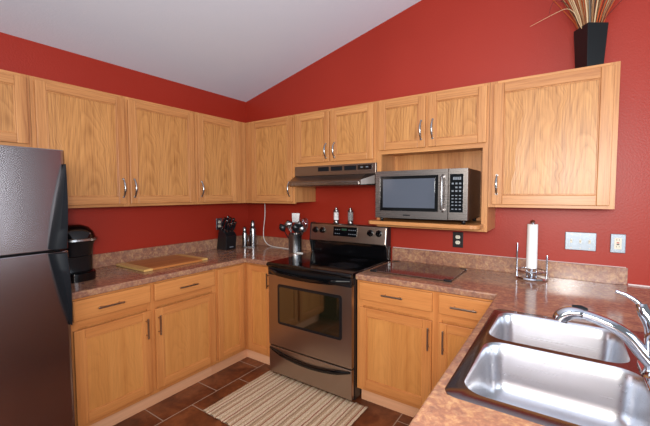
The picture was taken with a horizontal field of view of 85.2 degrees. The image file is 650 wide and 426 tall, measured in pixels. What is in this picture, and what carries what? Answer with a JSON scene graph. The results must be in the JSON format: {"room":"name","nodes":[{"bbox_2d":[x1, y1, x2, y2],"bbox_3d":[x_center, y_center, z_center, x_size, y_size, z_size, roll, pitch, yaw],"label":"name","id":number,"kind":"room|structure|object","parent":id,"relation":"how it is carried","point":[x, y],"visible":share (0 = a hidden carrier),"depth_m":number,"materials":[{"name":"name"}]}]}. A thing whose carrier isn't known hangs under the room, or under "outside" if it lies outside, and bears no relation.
{"room":"kitchen","nodes":[
{"label":"kitchen","id":0,"kind":"room"},
{"bbox_2d":[0,32,247,253],"bbox_3d":[-2.070,0.136,2.133,0.120,2.451,4.200,2,4,34],"label":"wall","id":1,"kind":"structure","parent":0,"point":[128,227],"depth_m":2.81,"materials":[{"name":"red paint"}]},
{"bbox_2d":[0,69,31,146],"bbox_3d":[-2.037,-0.560,1.713,0.362,0.407,0.899,2,4,34],"label":"upper cabinet","id":2,"kind":"object","parent":1,"relation":"attached to","point":[15,118],"visible":0.98,"depth_m":1.95,"materials":[{"name":"brown wood"}]},
{"bbox_2d":[29,76,195,207],"bbox_3d":[-1.479,-0.430,2.540,0.362,0.760,1.078,2,4,34],"label":"upper cabinet","id":3,"kind":"object","parent":1,"relation":"attached to","point":[120,151],"visible":0.9,"depth_m":2.38,"materials":[{"name":"brown wood"}]},
{"bbox_2d":[93,234,310,267],"bbox_3d":[-0.995,0.339,2.800,0.914,0.100,1.903,2,4,34],"label":"backsplash","id":4,"kind":"structure","parent":1,"relation":"attached to","point":[110,258],"depth_m":3.08,"materials":[{"name":"stone"}]},
{"bbox_2d":[216,218,221,229],"bbox_3d":[-1.052,0.109,3.515,0.007,0.115,0.074,2,4,34],"label":"wall outlet","id":5,"kind":"object","parent":1,"relation":"attached to","point":[218,220],"visible":0.92,"depth_m":3.50,"materials":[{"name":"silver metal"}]},
{"bbox_2d":[194,112,245,203],"bbox_3d":[-0.932,-0.474,3.342,0.362,0.760,0.861,2,4,34],"label":"upper cabinet","id":6,"kind":"object","parent":1,"relation":"attached to","point":[220,150],"visible":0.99,"depth_m":3.10,"materials":[{"name":"brown wood"}]},
{"bbox_2d":[0,0,420,101],"bbox_3d":[0.086,-1.716,0.584,5.320,1.462,4.400,2,4,34],"label":"ceiling","id":7,"kind":"structure","parent":0,"point":[240,50],"depth_m":2.56,"materials":[{"name":"white paint"}]},
{"bbox_2d":[113,357,412,425],"bbox_3d":[0.147,1.495,-0.321,6.620,0.050,6.120,2,4,34],"label":"floor","id":8,"kind":"structure","parent":0,"point":[186,407],"depth_m":2.41,"materials":[{"name":"brown tile"}]},
{"bbox_2d":[0,145,74,425],"bbox_3d":[-1.830,0.533,1.608,0.829,1.663,0.908,2,4,34],"label":"refrigerator","id":9,"kind":"object","parent":8,"relation":"on","point":[37,381],"visible":1,"depth_m":1.65,"materials":[{"name":"silver metal"}]},
{"bbox_2d":[71,269,216,425],"bbox_3d":[-1.362,0.882,2.525,0.647,0.874,0.986,2,4,34],"label":"base cabinet","id":10,"kind":"object","parent":8,"relation":"on","point":[135,348],"visible":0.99,"depth_m":2.28,"materials":[{"name":"brown wood"}]},
{"bbox_2d":[212,262,269,374],"bbox_3d":[-0.718,0.842,3.237,0.909,0.874,0.914,2,4,34],"label":"base cabinet","id":11,"kind":"object","parent":8,"relation":"on","point":[242,289],"visible":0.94,"depth_m":2.92,"materials":[{"name":"brown wood"}]},
{"bbox_2d":[71,234,312,299],"bbox_3d":[-0.995,0.358,2.801,0.914,0.138,1.903,2,4,34],"label":"countertop","id":12,"kind":"structure","parent":11,"relation":"on","point":[110,277],"depth_m":2.79,"materials":[{"name":"stone"}]},
{"bbox_2d":[65,224,97,282],"bbox_3d":[-1.618,0.247,2.255,0.351,0.346,0.254,2,4,34],"label":"coffee maker","id":13,"kind":"object","parent":12,"relation":"on","point":[81,238],"visible":0.67,"depth_m":2.19,"materials":[{"name":"black plastic"}]},
{"bbox_2d":[70,268,95,282],"bbox_3d":[-1.572,0.393,2.231,0.208,0.056,0.204,2,4,34],"label":"drip tray","id":14,"kind":"object","parent":13,"relation":"on","point":[81,274],"depth_m":2.18,"materials":[{"name":"black plastic"}]},
{"bbox_2d":[116,254,207,271],"bbox_3d":[-1.258,0.383,2.767,0.393,0.016,0.538,2,4,34],"label":"cutting board","id":15,"kind":"object","parent":12,"relation":"on","point":[145,265],"visible":1,"depth_m":2.70,"materials":[{"name":"brown wood"}]},
{"bbox_2d":[217,227,235,249],"bbox_3d":[-0.967,0.247,3.465,0.158,0.210,0.120,2,4,37],"label":"knife block","id":16,"kind":"object","parent":12,"relation":"on","point":[226,240],"visible":0.91,"depth_m":3.42,"materials":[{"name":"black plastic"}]},
{"bbox_2d":[241,235,256,246],"bbox_3d":[-0.774,0.285,3.590,0.160,0.122,0.076,0,3,1],"label":"stand","id":17,"kind":"object","parent":12,"relation":"on","point":[248,235],"visible":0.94,"depth_m":3.57,"materials":[{"name":"silver metal"}]},
{"bbox_2d":[242,226,246,245],"bbox_3d":[-0.816,0.236,3.588,0.048,0.200,0.048,2,4,34],"label":"mill","id":18,"kind":"object","parent":17,"relation":"on","point":[244,233],"visible":1,"depth_m":3.57,"materials":[{"name":"silver metal"}]},
{"bbox_2d":[250,220,255,245],"bbox_3d":[-0.732,0.204,3.585,0.064,0.265,0.064,2,4,34],"label":"mill","id":19,"kind":"object","parent":17,"relation":"on","point":[252,229],"visible":1,"depth_m":3.56,"materials":[{"name":"silver metal"}]},
{"bbox_2d":[289,233,302,253],"bbox_3d":[-0.249,0.276,3.243,0.189,0.172,0.128,2,4,34],"label":"utensil crock","id":20,"kind":"object","parent":12,"relation":"on","point":[295,240],"visible":0.94,"depth_m":3.21,"materials":[{"name":"silver metal"}]},
{"bbox_2d":[279,224,288,238],"bbox_3d":[-0.343,0.225,3.254,0.159,0.256,0.020,0,3,-2],"label":"serving spoon","id":21,"kind":"object","parent":20,"relation":"in","point":[282,227],"visible":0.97,"depth_m":3.25,"materials":[{"name":"black plastic"}]},
{"bbox_2d":[279,224,285,231],"bbox_3d":[-0.393,0.136,3.247,0.061,0.078,0.019,0,3,1],"label":"bowl","id":22,"kind":"object","parent":21,"relation":"on","point":[281,226],"depth_m":3.24,"materials":[{"name":"black plastic"}]},
{"bbox_2d":[284,220,292,232],"bbox_3d":[-0.321,0.208,3.250,0.109,0.287,0.021,0,3,-4],"label":"ladle","id":23,"kind":"object","parent":20,"relation":"in","point":[288,223],"visible":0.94,"depth_m":3.24,"materials":[{"name":"silver metal"}]},
{"bbox_2d":[284,220,292,227],"bbox_3d":[-0.336,0.104,3.242,0.081,0.079,0.019,0,3,0],"label":"bowl","id":24,"kind":"object","parent":23,"relation":"on","point":[288,223],"depth_m":3.24,"materials":[{"name":"silver metal"}]},
{"bbox_2d":[292,224,297,233],"bbox_3d":[-0.267,0.223,3.236,0.053,0.260,0.062,2,4,34],"label":"serving spoon","id":25,"kind":"object","parent":20,"relation":"in","point":[294,228],"visible":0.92,"depth_m":3.21,"materials":[{"name":"black plastic"}]},
{"bbox_2d":[292,213,299,222],"bbox_3d":[-0.269,0.175,3.254,0.072,0.351,0.011,0,3,3],"label":"turner","id":26,"kind":"object","parent":20,"relation":"in","point":[295,216],"visible":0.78,"depth_m":3.24,"materials":[{"name":"silver metal"}]},
{"bbox_2d":[294,223,302,233],"bbox_3d":[-0.251,0.222,3.226,0.100,0.262,0.051,2,4,34],"label":"turner","id":27,"kind":"object","parent":20,"relation":"in","point":[296,224],"visible":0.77,"depth_m":3.21,"materials":[{"name":"black plastic"}]},
{"bbox_2d":[299,226,304,233],"bbox_3d":[-0.237,0.231,3.238,0.105,0.245,0.034,1,3,24],"label":"serving spoon","id":28,"kind":"object","parent":20,"relation":"in","point":[301,229],"visible":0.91,"depth_m":3.21,"materials":[{"name":"silver metal"}]},
{"bbox_2d":[203,370,367,425],"bbox_3d":[-0.263,1.317,2.374,0.897,0.009,0.659,2,4,34],"label":"rug","id":29,"kind":"object","parent":8,"relation":"on","point":[272,398],"visible":0.98,"depth_m":2.40,"materials":[{"name":"beige fabric"}]},
{"bbox_2d":[266,222,390,400],"bbox_3d":[0.031,0.701,2.827,0.762,1.193,0.682,2,4,34],"label":"range","id":30,"kind":"object","parent":8,"relation":"on","point":[313,295],"visible":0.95,"depth_m":2.62,"materials":[{"name":"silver metal"}]},
{"bbox_2d":[266,252,390,278],"bbox_3d":[0.037,0.398,2.821,0.762,0.036,0.657,2,4,34],"label":"cooktop","id":31,"kind":"object","parent":30,"relation":"in","point":[329,265],"depth_m":2.70,"materials":[{"name":"black glass"}]},
{"bbox_2d":[333,207,338,222],"bbox_3d":[0.099,0.020,3.112,0.050,0.141,0.050,2,4,34],"label":"grinder","id":32,"kind":"object","parent":30,"relation":"on","point":[336,211],"visible":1,"depth_m":3.10,"materials":[{"name":"silver metal"}]},
{"bbox_2d":[348,208,352,223],"bbox_3d":[0.219,0.024,3.030,0.050,0.141,0.050,2,4,34],"label":"grinder","id":33,"kind":"object","parent":30,"relation":"on","point":[350,215],"visible":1,"depth_m":3.01,"materials":[{"name":"silver metal"}]},
{"bbox_2d":[357,280,492,417],"bbox_3d":[0.742,0.883,2.406,0.885,0.874,0.647,2,4,34],"label":"base cabinet","id":34,"kind":"object","parent":8,"relation":"on","point":[407,338],"visible":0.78,"depth_m":2.22,"materials":[{"name":"brown wood"}]},
{"bbox_2d":[263,203,288,248],"bbox_3d":[-0.467,0.122,3.522,0.463,0.452,0.012,2,4,40],"label":"power cord","id":35,"kind":"object","parent":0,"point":[264,203],"visible":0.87,"depth_m":3.65,"materials":[{"name":"white plastic"}]},
{"bbox_2d":[246,0,649,287],"bbox_3d":[1.301,-0.545,2.414,5.300,3.764,0.120,2,4,34],"label":"wall","id":36,"kind":"structure","parent":0,"point":[428,46],"depth_m":2.45,"materials":[{"name":"red paint"}]},
{"bbox_2d":[245,115,315,203],"bbox_3d":[-0.438,-0.474,3.308,0.601,0.760,0.362,2,4,34],"label":"upper cabinet","id":37,"kind":"object","parent":36,"relation":"attached to","point":[269,143],"visible":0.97,"depth_m":3.18,"materials":[{"name":"brown wood"}]},
{"bbox_2d":[289,163,376,186],"bbox_3d":[0.123,-0.304,2.913,0.768,0.167,0.397,2,4,34],"label":"range hood","id":38,"kind":"object","parent":36,"relation":"attached to","point":[361,174],"visible":0.91,"depth_m":2.77,"materials":[{"name":"silver metal"}]},
{"bbox_2d":[295,101,376,166],"bbox_3d":[0.132,-0.612,2.912,0.775,0.445,0.362,2,4,34],"label":"upper cabinet","id":39,"kind":"object","parent":36,"relation":"attached to","point":[346,134],"visible":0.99,"depth_m":2.77,"materials":[{"name":"brown wood"}]},
{"bbox_2d":[368,83,494,231],"bbox_3d":[0.733,-0.353,2.465,0.778,0.916,0.447,2,4,34],"label":"upper cabinet","id":40,"kind":"object","parent":36,"relation":"attached to","point":[444,129],"visible":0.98,"depth_m":2.38,"materials":[{"name":"brown wood"}]},
{"bbox_2d":[368,218,482,229],"bbox_3d":[0.722,0.068,2.489,0.757,0.026,0.436,2,4,34],"label":"shelf","id":41,"kind":"object","parent":40,"relation":"attached to","point":[387,222],"depth_m":2.37,"materials":[{"name":"brown wood"}]},
{"bbox_2d":[375,168,480,223],"bbox_3d":[0.706,-0.116,2.451,0.614,0.346,0.428,2,4,34],"label":"microwave","id":42,"kind":"object","parent":40,"relation":"on","point":[454,193],"visible":0.98,"depth_m":2.29,"materials":[{"name":"silver metal"}]},
{"bbox_2d":[453,232,462,247],"bbox_3d":[0.978,0.197,2.598,0.074,0.115,0.007,2,4,34],"label":"wall outlet","id":43,"kind":"object","parent":36,"relation":"attached to","point":[457,236],"visible":1,"depth_m":2.60,"materials":[{"name":"grey plastic"}]},
{"bbox_2d":[392,247,627,284],"bbox_3d":[1.159,0.351,2.472,1.468,0.100,0.022,2,4,34],"label":"backsplash","id":44,"kind":"structure","parent":36,"relation":"attached to","point":[574,271],"depth_m":2.39,"materials":[{"name":"stone"}]},
{"bbox_2d":[396,247,625,267],"bbox_3d":[1.161,0.299,2.480,1.459,0.003,0.006,2,4,34],"label":"trim","id":45,"kind":"structure","parent":36,"relation":"attached to","point":[396,247],"depth_m":2.40,"materials":[{"name":"pink"}]},
{"bbox_2d":[488,61,620,208],"bbox_3d":[1.333,-0.413,2.104,0.612,0.760,0.362,2,4,34],"label":"upper cabinet","id":46,"kind":"object","parent":36,"relation":"attached to","point":[553,136],"visible":1,"depth_m":1.97,"materials":[{"name":"brown wood"}]},
{"bbox_2d":[574,22,608,67],"bbox_3d":[1.513,-0.925,2.018,0.115,0.268,0.115,0,3,0],"label":"vase","id":47,"kind":"object","parent":46,"relation":"on","point":[589,41],"visible":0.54,"depth_m":1.97,"materials":[{"name":"black ceramic"}]},
{"bbox_2d":[530,9,581,28],"bbox_3d":[1.341,-1.100,2.047,0.265,0.133,0.027,1,3,26],"label":"twig","id":48,"kind":"object","parent":47,"relation":"in","point":[563,9],"visible":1,"depth_m":2.00,"materials":[{"name":"beige plant"}]},
{"bbox_2d":[553,0,577,28],"bbox_3d":[1.428,-1.057,2.094,0.166,0.486,0.008,3,4,42],"label":"reed","id":49,"kind":"object","parent":47,"relation":"in","point":[553,0],"visible":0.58,"depth_m":2.09,"materials":[{"name":"brown plant"}]},
{"bbox_2d":[573,0,581,26],"bbox_3d":[1.425,-1.082,2.021,0.117,0.544,0.011,1,3,14],"label":"reed","id":50,"kind":"object","parent":47,"relation":"in","point":[573,0],"visible":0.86,"depth_m":2.01,"materials":[{"name":"beige plant"}]},
{"bbox_2d":[579,0,584,24],"bbox_3d":[1.427,-1.102,1.986,0.112,0.588,0.012,0,3,-5],"label":"reed","id":51,"kind":"object","parent":47,"relation":"in","point":[579,0],"visible":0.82,"depth_m":1.98,"materials":[{"name":"brown plant"}]},
{"bbox_2d":[585,0,587,22],"bbox_3d":[1.437,-1.085,1.954,0.103,0.556,0.011,-2,4,-29],"label":"reed","id":52,"kind":"object","parent":47,"relation":"in","point":[585,0],"visible":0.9,"depth_m":1.96,"materials":[{"name":"beige plant"}]},
{"bbox_2d":[589,0,590,21],"bbox_3d":[1.459,-1.066,1.953,0.086,0.520,0.009,-3,4,-44],"label":"reed","id":53,"kind":"object","parent":47,"relation":"in","point":[589,0],"visible":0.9,"depth_m":1.96,"materials":[{"name":"grey"}]},
{"bbox_2d":[591,0,594,21],"bbox_3d":[1.481,-1.062,1.952,0.008,0.512,0.071,1,3,26],"label":"reed","id":54,"kind":"object","parent":47,"relation":"in","point":[593,0],"visible":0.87,"depth_m":1.95,"materials":[{"name":"brown plant"}]},
{"bbox_2d":[594,0,598,21],"bbox_3d":[1.501,-1.081,1.946,0.011,0.551,0.076,0,3,2],"label":"reed","id":55,"kind":"object","parent":47,"relation":"in","point":[597,0],"visible":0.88,"depth_m":1.96,"materials":[{"name":"beige plant"}]},
{"bbox_2d":[596,0,602,21],"bbox_3d":[1.524,-1.074,1.941,0.011,0.536,0.088,-1,3,-19],"label":"reed","id":56,"kind":"object","parent":47,"relation":"in","point":[601,0],"visible":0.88,"depth_m":1.95,"materials":[{"name":"brown plant"}]},
{"bbox_2d":[601,0,611,21],"bbox_3d":[1.573,-1.072,1.930,0.009,0.533,0.140,-3,4,-42],"label":"reed","id":57,"kind":"object","parent":47,"relation":"in","point":[610,0],"visible":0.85,"depth_m":1.95,"materials":[{"name":"brown plant"}]},
{"bbox_2d":[565,232,595,250],"bbox_3d":[1.578,0.176,2.183,0.156,0.112,0.016,2,4,34],"label":"switch plate","id":58,"kind":"object","parent":36,"relation":"attached to","point":[583,241],"visible":1,"depth_m":2.18,"materials":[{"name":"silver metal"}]},
{"bbox_2d":[610,234,625,252],"bbox_3d":[1.728,0.180,2.084,0.070,0.112,0.009,2,4,34],"label":"wall outlet","id":59,"kind":"object","parent":36,"relation":"attached to","point":[617,241],"visible":1,"depth_m":2.08,"materials":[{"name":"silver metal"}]},
{"bbox_2d":[614,238,621,249],"bbox_3d":[1.727,0.181,2.082,0.034,0.068,0.003,2,4,34],"label":"socket","id":60,"kind":"object","parent":59,"relation":"attached to","point":[617,241],"depth_m":2.08,"materials":[{"name":"beige plastic"}]},
{"bbox_2d":[628,284,649,286],"bbox_3d":[1.996,0.425,1.917,0.538,0.008,0.006,2,4,34],"label":"trim","id":61,"kind":"structure","parent":36,"relation":"attached to","point":[628,284],"depth_m":2.04,"materials":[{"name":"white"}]},
{"bbox_3d":[0.714,0.956,1.055,0.618,0.874,1.638,2,4,34],"label":"base cabinet","id":62,"kind":"object","parent":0,"visible":0},
{"bbox_2d":[356,247,649,425],"bbox_3d":[0.742,0.431,1.382,2.009,0.138,2.298,2,4,34],"label":"countertop","id":63,"kind":"structure","parent":62,"relation":"on","point":[593,287],"depth_m":1.94,"materials":[{"name":"stone"}]},
{"bbox_2d":[370,260,466,281],"bbox_3d":[0.653,0.397,2.460,0.546,0.012,0.416,2,4,34],"label":"glass cutting board","id":64,"kind":"object","parent":63,"relation":"on","point":[447,274],"visible":1,"depth_m":2.42,"materials":[{"name":"brown"}]},
{"bbox_2d":[515,220,547,281],"bbox_3d":[1.306,0.228,2.228,0.184,0.369,0.184,2,4,34],"label":"paper towel holder","id":65,"kind":"object","parent":63,"relation":"on","point":[528,276],"visible":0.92,"depth_m":2.21,"materials":[{"name":"silver metal"}]},
{"bbox_2d":[526,224,537,268],"bbox_3d":[1.306,0.209,2.227,0.061,0.278,0.061,2,4,34],"label":"paper towel roll","id":66,"kind":"object","parent":65,"relation":"on","point":[532,229],"visible":0.98,"depth_m":2.20,"materials":[{"name":"white paper"}]},
{"bbox_2d":[445,309,649,425],"bbox_3d":[0.793,0.560,1.143,0.580,0.180,0.854,2,4,34],"label":"double sink","id":67,"kind":"object","parent":63,"relation":"in","point":[543,370],"visible":0.96,"depth_m":1.17,"materials":[{"name":"silver metal"}]},
{"bbox_2d":[465,342,649,425],"bbox_3d":[0.657,0.567,1.010,0.430,0.180,0.400,2,4,34],"label":"basin","id":68,"kind":"object","parent":67,"relation":"in","point":[566,389],"depth_m":1.14,"materials":[{"name":"silver metal"}]},
{"bbox_2d":[489,313,629,362],"bbox_3d":[0.871,0.548,1.348,0.416,0.180,0.344,2,4,34],"label":"basin","id":69,"kind":"object","parent":67,"relation":"in","point":[586,341],"depth_m":1.45,"materials":[{"name":"silver metal"}]},
{"bbox_2d":[552,290,649,391],"bbox_3d":[0.856,0.354,1.065,0.287,0.239,0.250,2,4,34],"label":"kitchen faucet","id":70,"kind":"object","parent":63,"relation":"on","point":[641,350],"visible":1,"depth_m":1.03,"materials":[{"name":"silver metal"}]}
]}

